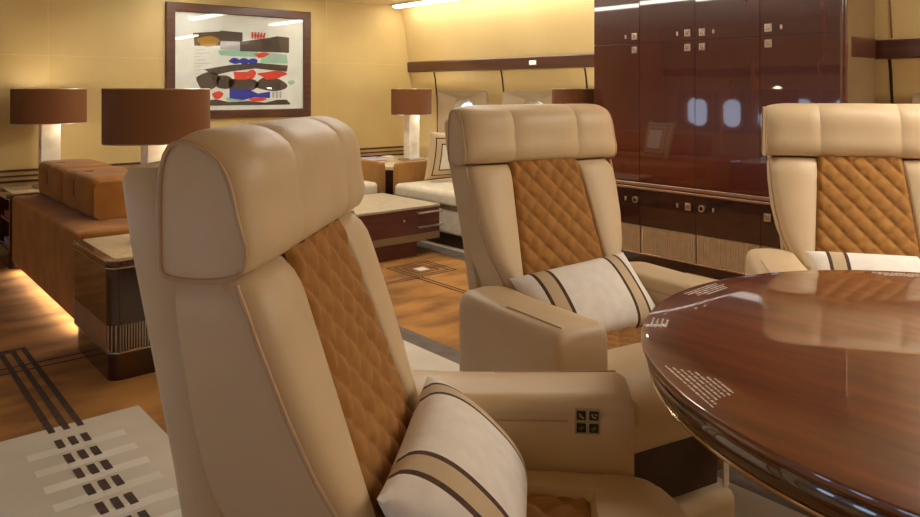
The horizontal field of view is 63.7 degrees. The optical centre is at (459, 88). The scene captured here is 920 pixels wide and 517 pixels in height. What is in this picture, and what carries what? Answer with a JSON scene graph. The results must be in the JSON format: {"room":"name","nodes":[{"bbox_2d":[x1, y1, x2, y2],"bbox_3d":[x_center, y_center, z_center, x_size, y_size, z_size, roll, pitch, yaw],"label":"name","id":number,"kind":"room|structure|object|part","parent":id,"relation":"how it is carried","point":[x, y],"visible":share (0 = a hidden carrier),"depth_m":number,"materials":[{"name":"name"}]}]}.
{"room":"aircraft cabin","nodes":[
{"label":"aircraft cabin","id":0,"kind":"room"},
{"bbox_2d":[0,0,411,187],"bbox_3d":[-2.652,0.175,5.954,5.800,2.050,0.100,0,0,-41],"label":"wall","id":1,"kind":"structure","parent":0,"point":[373,36],"depth_m":5.90,"materials":[{"name":"beige paint"}]},
{"bbox_2d":[0,0,397,115],"bbox_3d":[-2.680,-0.145,5.870,5.450,1.410,0.012,0,0,-41],"label":"trim","id":2,"kind":"structure","parent":1,"relation":"attached to","point":[326,0],"depth_m":7.06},
{"bbox_2d":[0,146,403,172],"bbox_3d":[-2.644,0.594,5.891,5.530,0.016,0.017,0,0,-41],"label":"trim","id":3,"kind":"structure","parent":1,"relation":"attached to","point":[129,163],"depth_m":5.86,"materials":[{"name":"brown wood"}]},
{"bbox_2d":[0,153,403,183],"bbox_3d":[-2.644,0.672,5.891,5.530,0.016,0.017,0,0,-41],"label":"trim","id":4,"kind":"structure","parent":1,"relation":"attached to","point":[25,180],"depth_m":5.45,"materials":[{"name":"brown wood"}]},
{"bbox_2d":[0,150,403,177],"bbox_3d":[-2.644,0.634,5.891,5.530,0.012,0.017,0,0,-41],"label":"trim","id":5,"kind":"structure","parent":1,"relation":"attached to","point":[392,150],"depth_m":5.46,"materials":[{"name":"brown wood"}]},
{"bbox_2d":[165,1,310,118],"bbox_3d":[-1.907,-0.233,6.501,1.331,0.975,0.034,0,0,-41],"label":"framed picture","id":6,"kind":"object","parent":1,"relation":"attached to","point":[253,62],"visible":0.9,"depth_m":6.50,"materials":[{"name":"multicoloured paper"}]},
{"bbox_2d":[332,0,415,5],"bbox_3d":[0.108,-0.890,2.722,5.800,0.080,8.600,0,0,-41],"label":"ceiling","id":7,"kind":"structure","parent":0,"point":[378,2],"depth_m":7.19,"materials":[{"name":"beige paint"}]},
{"bbox_2d":[390,0,452,7],"bbox_3d":[0.198,-0.831,6.481,0.150,0.036,2.600,0,0,-41],"label":"recessed light","id":8,"kind":"object","parent":7,"relation":"in","point":[417,2],"visible":1,"depth_m":7.14,"materials":[{"name":"white"}]},
{"bbox_3d":[0.198,-0.842,6.481,0.150,0.015,2.600,0,0,-40],"label":"frame","id":9,"kind":"part","parent":8,"relation":"part of","materials":[{"name":"white"}]},
{"bbox_2d":[0,240,814,516],"bbox_3d":[0.108,1.229,2.722,5.800,0.063,8.600,0,0,-41],"label":"floor","id":10,"kind":"structure","parent":0,"point":[75,441],"depth_m":2.75,"materials":[{"name":"wood"}]},
{"bbox_2d":[0,185,41,268],"bbox_3d":[-2.894,0.950,5.287,0.665,0.500,0.490,0,0,-41],"label":"side table","id":11,"kind":"object","parent":10,"relation":"on","point":[6,193],"visible":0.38,"depth_m":5.08,"materials":[{"name":"brown wood"}]},
{"bbox_2d":[4,209,8,217],"bbox_3d":[-3.008,0.859,5.100,0.190,0.041,0.263,0,0,-41],"label":"book","id":12,"kind":"object","parent":11,"relation":"on","point":[6,212],"visible":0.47,"depth_m":5.07,"materials":[{"name":"paper"}]},
{"bbox_2d":[4,236,8,244],"bbox_3d":[-3.008,1.042,5.100,0.190,0.034,0.263,0,0,-41],"label":"book","id":13,"kind":"object","parent":11,"relation":"on","point":[6,239],"visible":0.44,"depth_m":5.07,"materials":[{"name":"grey paper"}]},
{"bbox_2d":[10,89,86,189],"bbox_3d":[-2.926,0.349,5.273,0.484,0.703,0.370,0,0,-41],"label":"table lamp","id":14,"kind":"object","parent":11,"relation":"on","point":[47,109],"visible":0.91,"depth_m":5.15,"materials":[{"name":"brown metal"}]},
{"bbox_3d":[-2.926,0.243,5.273,0.484,0.005,0.370,0,0,-39],"label":"shade trim","id":15,"kind":"part","parent":14,"relation":"part of","materials":[{"name":"silver metal"}]},
{"bbox_3d":[-2.926,0.121,5.273,0.482,0.243,0.368,0,0,-40],"label":"lamp shade","id":16,"kind":"part","parent":14,"relation":"part of","materials":[{"name":"brown fabric"}]},
{"bbox_2d":[12,194,128,317],"bbox_3d":[-2.034,0.953,4.575,1.010,0.495,1.660,0,0,-41],"label":"sofa","id":17,"kind":"object","parent":10,"relation":"on","point":[45,229],"visible":0.13,"depth_m":4.09,"materials":[{"name":"fabric"}]},
{"bbox_2d":[38,158,112,203],"bbox_3d":[-2.491,0.586,4.803,0.335,0.234,0.660,0,0,-41],"label":"cushion","id":18,"kind":"object","parent":17,"relation":"on","point":[50,172],"visible":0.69,"depth_m":4.67,"materials":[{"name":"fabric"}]},
{"bbox_2d":[63,166,127,219],"bbox_3d":[-2.054,0.586,4.292,0.335,0.234,0.655,0,0,-41],"label":"cushion","id":19,"kind":"object","parent":17,"relation":"on","point":[97,193],"visible":0.7,"depth_m":4.04,"materials":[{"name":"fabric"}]},
{"bbox_2d":[73,233,155,380],"bbox_3d":[-1.353,0.950,3.451,0.705,0.500,0.605,0,0,-41],"label":"side table","id":20,"kind":"object","parent":10,"relation":"on","point":[109,317],"visible":0.45,"depth_m":3.08,"materials":[{"name":"brown wood"}]},
{"bbox_2d":[101,88,209,163],"bbox_3d":[-1.389,0.349,3.401,0.474,0.703,0.362,0,0,-41],"label":"table lamp","id":21,"kind":"object","parent":20,"relation":"on","point":[151,119],"visible":0.78,"depth_m":3.23,"materials":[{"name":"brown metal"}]},
{"bbox_3d":[-1.389,0.243,3.401,0.474,0.005,0.362,0,0,-42],"label":"shade trim","id":22,"kind":"part","parent":21,"relation":"part of","materials":[{"name":"silver metal"}]},
{"bbox_3d":[-1.389,0.000,3.401,0.474,0.005,0.362,0,0,-42],"label":"shade trim","id":23,"kind":"part","parent":21,"relation":"part of","materials":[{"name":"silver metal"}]},
{"bbox_2d":[361,159,384,194],"bbox_3d":[-1.546,0.870,6.087,1.585,0.660,1.035,0,0,-41],"label":"sofa","id":24,"kind":"object","parent":10,"relation":"on","point":[373,171],"visible":0.1,"depth_m":6.22,"materials":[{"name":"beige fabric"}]},
{"bbox_2d":[364,181,376,194],"bbox_3d":[-1.481,0.835,6.007,1.430,0.119,0.820,0,0,-40],"label":"seat cushion","id":25,"kind":"object","parent":24,"relation":"on","point":[370,186],"depth_m":6.12,"materials":[{"name":"beige fabric"}]},
{"bbox_2d":[350,193,442,262],"bbox_3d":[-0.830,1.019,5.299,1.226,0.362,0.769,0,0,-41],"label":"coffee table","id":26,"kind":"object","parent":10,"relation":"on","point":[394,224],"visible":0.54,"depth_m":5.23,"materials":[{"name":"red wood"}]},
{"bbox_3d":[-0.226,0.985,5.350,0.242,0.016,0.063,0,0,-40],"label":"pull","id":27,"kind":"part","parent":26,"relation":"part of","materials":[{"name":"silver metal"}]},
{"bbox_3d":[-0.226,0.885,5.350,0.242,0.016,0.063,0,0,-40],"label":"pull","id":28,"kind":"part","parent":26,"relation":"part of","materials":[{"name":"silver metal"}]},
{"bbox_2d":[122,116,686,516],"bbox_3d":[-0.005,0.625,1.180,0.801,1.150,0.748,0,0,6],"label":"lounge chair","id":29,"kind":"object","parent":10,"relation":"on","point":[288,387],"visible":0.81,"depth_m":0.98,"materials":[{"name":"beige leather"}]},
{"bbox_3d":[-0.181,0.506,1.200,0.303,0.528,0.569,0,0,6],"label":"backrest","id":30,"kind":"part","parent":29,"relation":"part of","materials":[{"name":"beige leather"}]},
{"bbox_3d":[-0.141,0.490,1.195,0.207,0.520,0.322,0,0,6],"label":"quilted panel","id":31,"kind":"part","parent":29,"relation":"part of","materials":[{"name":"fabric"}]},
{"bbox_2d":[377,375,526,516],"bbox_3d":[0.005,0.626,1.179,0.202,0.196,0.431,0,0,6],"label":"lumbar pillow","id":32,"kind":"object","parent":29,"relation":"on","point":[453,459],"visible":1,"depth_m":1.10,"materials":[{"name":"white fabric"}]},
{"bbox_3d":[0.081,0.812,1.467,0.503,0.495,0.160,0,0,6],"label":"armrest","id":33,"kind":"part","parent":29,"relation":"part of","materials":[{"name":"beige leather"}]},
{"bbox_3d":[0.051,0.704,1.174,0.322,0.016,0.240,0,0,6],"label":"quilted seat panel","id":34,"kind":"part","parent":29,"relation":"part of","materials":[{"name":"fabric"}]},
{"bbox_3d":[0.236,0.614,1.368,0.046,0.048,0.004,0,0,6],"label":"control panel","id":35,"kind":"part","parent":29,"relation":"part of","materials":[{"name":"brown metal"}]},
{"bbox_3d":[0.122,0.756,1.166,0.545,0.128,0.424,0,0,6],"label":"seat","id":36,"kind":"part","parent":29,"relation":"part of","materials":[{"name":"beige leather"}]},
{"bbox_2d":[385,155,427,194],"bbox_3d":[-0.566,0.940,6.960,0.900,0.520,1.020,0,0,-41],"label":"table","id":37,"kind":"object","parent":10,"relation":"on","point":[388,165],"visible":0.02,"depth_m":6.48,"materials":[{"name":"brown wood"}]},
{"bbox_2d":[381,155,393,161],"bbox_3d":[-0.675,0.652,6.919,0.100,0.054,0.080,0,0,-41],"label":"box","id":38,"kind":"object","parent":37,"relation":"on","point":[389,158],"visible":0.89,"depth_m":6.89,"materials":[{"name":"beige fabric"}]},
{"bbox_2d":[391,89,431,160],"bbox_3d":[-0.462,0.339,7.062,0.422,0.683,0.322,0,0,-41],"label":"table lamp","id":39,"kind":"object","parent":37,"relation":"on","point":[410,103],"visible":1,"depth_m":6.97,"materials":[{"name":"brown fabric"}]},
{"bbox_3d":[-0.462,0.121,7.062,0.419,0.243,0.320,0,0,-40],"label":"lamp shade","id":40,"kind":"part","parent":39,"relation":"part of","materials":[{"name":"brown fabric"}]},
{"bbox_3d":[-0.825,0.666,6.802,0.220,0.025,0.183,0,0,-40],"label":"book","id":41,"kind":"object","parent":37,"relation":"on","visible":0},
{"bbox_2d":[361,156,385,160],"bbox_3d":[-0.818,0.643,6.809,0.220,0.020,0.183,0,0,-41],"label":"book","id":42,"kind":"object","parent":41,"relation":"on","point":[375,158],"visible":0.65,"depth_m":6.76,"materials":[{"name":"white paper"}]},
{"bbox_2d":[393,160,463,248],"bbox_3d":[0.166,0.830,6.053,1.045,0.740,1.150,0,0,-41],"label":"sofa","id":43,"kind":"object","parent":10,"relation":"on","point":[408,176],"visible":0.11,"depth_m":5.82,"materials":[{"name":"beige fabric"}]},
{"bbox_3d":[-0.180,0.857,6.471,0.950,0.487,0.065,0,0,-40],"label":"panel","id":44,"kind":"part","parent":43,"relation":"part of","materials":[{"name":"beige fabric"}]},
{"bbox_2d":[395,178,456,208],"bbox_3d":[0.124,0.835,5.968,0.860,0.119,1.065,0,0,-40],"label":"seat cushion","id":45,"kind":"object","parent":43,"relation":"on","point":[436,190],"depth_m":5.87,"materials":[{"name":"beige fabric"}]},
{"bbox_2d":[424,132,450,179],"bbox_3d":[-0.095,0.555,6.231,0.422,0.408,0.167,0,0,-33],"label":"throw pillow","id":46,"kind":"object","parent":43,"relation":"on","point":[437,166],"visible":0.48,"depth_m":6.12,"materials":[{"name":"white fabric"}]},
{"bbox_3d":[0.187,0.998,6.025,0.970,0.205,1.080,0,0,-40],"label":"seat","id":47,"kind":"part","parent":43,"relation":"part of","materials":[{"name":"beige fabric"}]},
{"bbox_2d":[444,104,734,516],"bbox_3d":[0.385,0.625,2.220,0.748,1.150,0.801,0,0,-28],"label":"lounge chair","id":48,"kind":"object","parent":10,"relation":"on","point":[534,192],"visible":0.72,"depth_m":2.27,"materials":[{"name":"beige leather"}]},
{"bbox_3d":[0.178,0.812,1.983,0.160,0.495,0.503,0,0,-28],"label":"armrest","id":49,"kind":"part","parent":48,"relation":"part of","materials":[{"name":"beige leather"}]},
{"bbox_3d":[0.302,0.506,2.376,0.569,0.528,0.303,0,0,-28],"label":"backrest","id":50,"kind":"part","parent":48,"relation":"part of","materials":[{"name":"beige leather"}]},
{"bbox_3d":[0.321,0.490,2.341,0.322,0.520,0.207,0,0,-28],"label":"quilted panel","id":51,"kind":"part","parent":48,"relation":"part of","materials":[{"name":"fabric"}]},
{"bbox_2d":[509,252,655,332],"bbox_3d":[0.382,0.628,2.200,0.434,0.213,0.206,0,0,-31],"label":"lumbar pillow","id":52,"kind":"object","parent":48,"relation":"on","point":[607,290],"visible":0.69,"depth_m":2.16,"materials":[{"name":"white fabric"}]},
{"bbox_3d":[0.412,0.704,2.170,0.240,0.016,0.322,0,0,-28],"label":"quilted seat panel","id":53,"kind":"part","parent":48,"relation":"part of","materials":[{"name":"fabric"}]},
{"bbox_3d":[0.445,0.756,2.107,0.424,0.128,0.545,0,0,-28],"label":"seat","id":54,"kind":"part","parent":48,"relation":"part of","materials":[{"name":"beige leather"}]},
{"bbox_3d":[0.678,0.812,2.294,0.160,0.495,0.503,0,0,-28],"label":"armrest","id":55,"kind":"part","parent":48,"relation":"part of","materials":[{"name":"beige leather"}]},
{"bbox_2d":[594,0,875,279],"bbox_3d":[1.665,0.177,4.723,0.452,2.045,1.709,0,0,-41],"label":"cabinet","id":56,"kind":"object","parent":10,"relation":"on","point":[684,86],"depth_m":4.56,"materials":[{"name":"brown wood"}]},
{"bbox_3d":[1.081,0.155,5.095,0.024,0.920,0.383,0,0,-40],"label":"cabinet door","id":57,"kind":"part","parent":56,"relation":"part of","materials":[{"name":"red wood"}]},
{"bbox_3d":[1.081,-0.576,5.095,0.024,0.536,0.383,0,0,-40],"label":"cabinet door","id":58,"kind":"part","parent":56,"relation":"part of","materials":[{"name":"red wood"}]},
{"bbox_2d":[617,187,640,224],"bbox_3d":[1.083,0.790,5.097,0.020,0.235,0.383,0,0,-40],"label":"drawer","id":59,"kind":"object","parent":56,"relation":"in","point":[629,198],"depth_m":5.00,"materials":[{"name":"brown wood"}]},
{"bbox_2d":[621,222,640,251],"bbox_3d":[1.083,1.002,5.096,0.025,0.180,0.375,0,0,-40],"label":"air vent","id":60,"kind":"object","parent":56,"relation":"in","point":[631,231],"depth_m":5.00,"materials":[{"name":"wood"}]},
{"bbox_3d":[1.173,0.742,4.962,0.013,0.044,0.044,0,0,-40],"label":"knob","id":61,"kind":"part","parent":56,"relation":"part of","materials":[{"name":"silver metal"}]},
{"bbox_3d":[1.342,0.155,4.790,0.024,0.920,0.413,0,0,-40],"label":"cabinet door","id":62,"kind":"part","parent":56,"relation":"part of","materials":[{"name":"red wood"}]},
{"bbox_3d":[1.342,-0.576,4.790,0.024,0.536,0.413,0,0,-40],"label":"cabinet door","id":63,"kind":"part","parent":56,"relation":"part of","materials":[{"name":"red wood"}]},
{"bbox_2d":[641,225,695,262],"bbox_3d":[1.343,1.002,4.792,0.025,0.180,0.405,0,0,-40],"label":"air vent","id":64,"kind":"object","parent":56,"relation":"in","point":[659,242],"depth_m":4.77,"materials":[{"name":"wood"}]},
{"bbox_2d":[640,190,696,233],"bbox_3d":[1.344,0.790,4.792,0.020,0.235,0.413,0,0,-40],"label":"drawer","id":65,"kind":"object","parent":56,"relation":"in","point":[664,211],"depth_m":4.77,"materials":[{"name":"brown wood"}]},
{"bbox_3d":[1.503,1.095,4.596,0.024,0.010,1.693,0,0,-40],"label":"rail","id":66,"kind":"part","parent":56,"relation":"part of","materials":[{"name":"wood"}]},
{"bbox_3d":[1.502,0.633,4.595,0.036,0.022,1.693,0,0,-40],"label":"metal rail","id":67,"kind":"part","parent":56,"relation":"part of","materials":[{"name":"silver metal"}]},
{"bbox_3d":[1.504,0.660,4.597,0.030,0.016,1.693,0,0,-40],"label":"metal rail","id":68,"kind":"part","parent":56,"relation":"part of","materials":[{"name":"metal"}]},
{"bbox_3d":[1.495,0.742,4.585,0.013,0.044,0.044,0,0,-40],"label":"knob","id":69,"kind":"part","parent":56,"relation":"part of","materials":[{"name":"silver metal"}]},
{"bbox_3d":[1.614,0.155,4.471,0.024,0.920,0.421,0,0,-40],"label":"cabinet door","id":70,"kind":"part","parent":56,"relation":"part of","materials":[{"name":"red wood"}]},
{"bbox_3d":[1.614,-0.576,4.471,0.024,0.536,0.421,0,0,-40],"label":"cabinet door","id":71,"kind":"part","parent":56,"relation":"part of","materials":[{"name":"red wood"}]},
{"bbox_2d":[697,235,760,272],"bbox_3d":[1.616,1.002,4.472,0.025,0.180,0.413,0,0,-40],"label":"air vent","id":72,"kind":"object","parent":56,"relation":"in","point":[718,253],"depth_m":4.49,"materials":[{"name":"metal"}]},
{"bbox_2d":[696,196,761,244],"bbox_3d":[1.617,0.790,4.473,0.020,0.235,0.421,0,0,-40],"label":"drawer","id":73,"kind":"object","parent":56,"relation":"in","point":[723,219],"depth_m":4.45,"materials":[{"name":"brown wood"}]},
{"bbox_2d":[761,246,780,249],"bbox_3d":[1.905,1.002,4.134,0.025,0.180,0.457,0,0,-40],"label":"air vent","id":74,"kind":"object","parent":56,"relation":"in","point":[772,247],"depth_m":4.25,"materials":[{"name":"metal"}]},
{"bbox_2d":[761,204,780,247],"bbox_3d":[1.906,0.790,4.134,0.020,0.235,0.464,0,0,-40],"label":"drawer","id":75,"kind":"object","parent":56,"relation":"in","point":[770,238],"depth_m":4.26,"materials":[{"name":"brown wood"}]},
{"bbox_3d":[1.904,0.155,4.132,0.024,0.920,0.464,0,0,-40],"label":"cabinet door","id":76,"kind":"part","parent":56,"relation":"part of","materials":[{"name":"red wood"}]},
{"bbox_3d":[1.904,-0.576,4.132,0.024,0.536,0.464,0,0,-40],"label":"cabinet door","id":77,"kind":"part","parent":56,"relation":"part of","materials":[{"name":"red wood"}]},
{"bbox_3d":[2.054,0.170,3.951,0.028,2.020,0.028,0,0,-40],"label":"corner post","id":78,"kind":"part","parent":56,"relation":"part of","materials":[{"name":"red wood"}]},
{"bbox_3d":[2.200,0.177,4.091,0.420,2.045,0.021,0,0,-40],"label":"panel","id":79,"kind":"part","parent":56,"relation":"part of","materials":[{"name":"beige leather"}]},
{"bbox_2d":[641,270,919,516],"bbox_3d":[1.010,0.840,1.295,1.346,0.720,1.346,0,0,-41],"label":"round table","id":80,"kind":"object","parent":10,"relation":"on","point":[806,384],"visible":1,"depth_m":1.23,"materials":[{"name":"brown wood"}]},
{"bbox_2d":[746,103,919,274],"bbox_3d":[1.305,0.625,2.315,0.748,1.150,0.801,0,0,16],"label":"lounge chair","id":81,"kind":"object","parent":10,"relation":"on","point":[842,177],"visible":0.34,"depth_m":2.51,"materials":[{"name":"beige leather"}]},
{"bbox_3d":[1.003,0.777,2.327,0.160,0.495,0.503,0,0,16],"label":"armrest","id":82,"kind":"part","parent":81,"relation":"part of","materials":[{"name":"beige leather"}]},
{"bbox_3d":[1.354,0.506,2.485,0.569,0.528,0.303,0,0,16],"label":"backrest","id":83,"kind":"part","parent":81,"relation":"part of","materials":[{"name":"beige leather"}]},
{"bbox_2d":[806,251,919,272],"bbox_3d":[1.321,0.625,2.296,0.430,0.204,0.195,0,0,16],"label":"lumbar pillow","id":84,"kind":"object","parent":81,"relation":"on","point":[819,260],"visible":0.23,"depth_m":2.32,"materials":[{"name":"white fabric"}]},
{"bbox_3d":[1.343,0.490,2.446,0.322,0.520,0.207,0,0,16],"label":"quilted panel","id":85,"kind":"part","parent":81,"relation":"part of","materials":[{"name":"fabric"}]},
{"bbox_3d":[0.901,0.950,5.550,0.550,0.500,0.440,0,0,-40],"label":"side table","id":86,"kind":"object","parent":10,"relation":"on","visible":0},
{"bbox_2d":[552,89,593,103],"bbox_3d":[0.886,0.349,5.537,0.453,0.703,0.346,0,0,-41],"label":"table lamp","id":87,"kind":"object","parent":86,"relation":"on","point":[559,96],"visible":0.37,"depth_m":5.36,"materials":[{"name":"brown fabric"}]},
{"bbox_2d":[401,0,919,156],"bbox_3d":[2.220,0.150,4.526,0.265,2.100,8.600,0,0,-41],"label":"wall","id":88,"kind":"structure","parent":0,"point":[455,29],"depth_m":6.45,"materials":[{"name":"beige paint"}]},
{"bbox_2d":[433,72,437,131],"bbox_3d":[-0.244,0.515,7.419,0.078,1.370,0.014,0,0,-41],"label":"trim","id":89,"kind":"structure","parent":88,"relation":"attached to","point":[433,72],"depth_m":7.42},
{"bbox_2d":[438,91,488,132],"bbox_3d":[0.051,0.300,7.145,0.101,0.560,0.720,0,0,-41],"label":"window","id":90,"kind":"structure","parent":88,"relation":"in","point":[446,99],"depth_m":7.24,"materials":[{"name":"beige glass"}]},
{"bbox_2d":[500,70,503,91],"bbox_3d":[0.386,0.515,6.682,0.078,1.370,0.014,0,0,-41],"label":"trim","id":91,"kind":"structure","parent":88,"relation":"attached to","point":[500,70],"depth_m":6.68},
{"bbox_2d":[502,91,551,104],"bbox_3d":[0.654,0.300,6.438,0.101,0.560,0.720,0,0,-41],"label":"window","id":92,"kind":"structure","parent":88,"relation":"in","point":[508,97],"depth_m":6.48,"materials":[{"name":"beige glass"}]},
{"bbox_2d":[529,60,536,64],"bbox_3d":[0.622,-0.225,6.304,0.017,0.044,0.090,0,0,-41],"label":"signal light","id":93,"kind":"object","parent":88,"relation":"attached to","point":[531,62],"visible":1,"depth_m":6.30,"materials":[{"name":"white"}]},
{"bbox_2d":[584,68,587,88],"bbox_3d":[1.016,0.515,5.944,0.078,1.370,0.014,0,0,-41],"label":"trim","id":94,"kind":"structure","parent":88,"relation":"attached to","point":[584,68],"depth_m":5.94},
{"bbox_2d":[407,38,919,71],"bbox_3d":[2.197,-0.227,4.506,0.046,0.110,8.400,0,0,-41],"label":"trim","id":95,"kind":"structure","parent":88,"relation":"attached to","point":[895,48],"depth_m":6.23,"materials":[{"name":"brown wood"}]},
{"bbox_2d":[888,59,893,103],"bbox_3d":[2.471,0.515,4.241,0.078,1.370,0.014,0,0,-41],"label":"trim","id":96,"kind":"structure","parent":88,"relation":"attached to","point":[889,60],"depth_m":4.24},
{"bbox_2d":[889,0,892,37],"bbox_3d":[3.068,-0.560,3.409,0.104,0.540,2.008,0,0,-41],"label":"trim","id":97,"kind":"structure","parent":88,"relation":"attached to","point":[889,0],"depth_m":4.18,"materials":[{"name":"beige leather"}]},
{"bbox_2d":[912,93,919,103],"bbox_3d":[2.811,0.300,3.913,0.101,0.560,0.720,0,0,-41],"label":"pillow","id":98,"kind":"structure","parent":88,"relation":"in","point":[916,97],"depth_m":4.14,"materials":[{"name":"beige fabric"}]}
]}

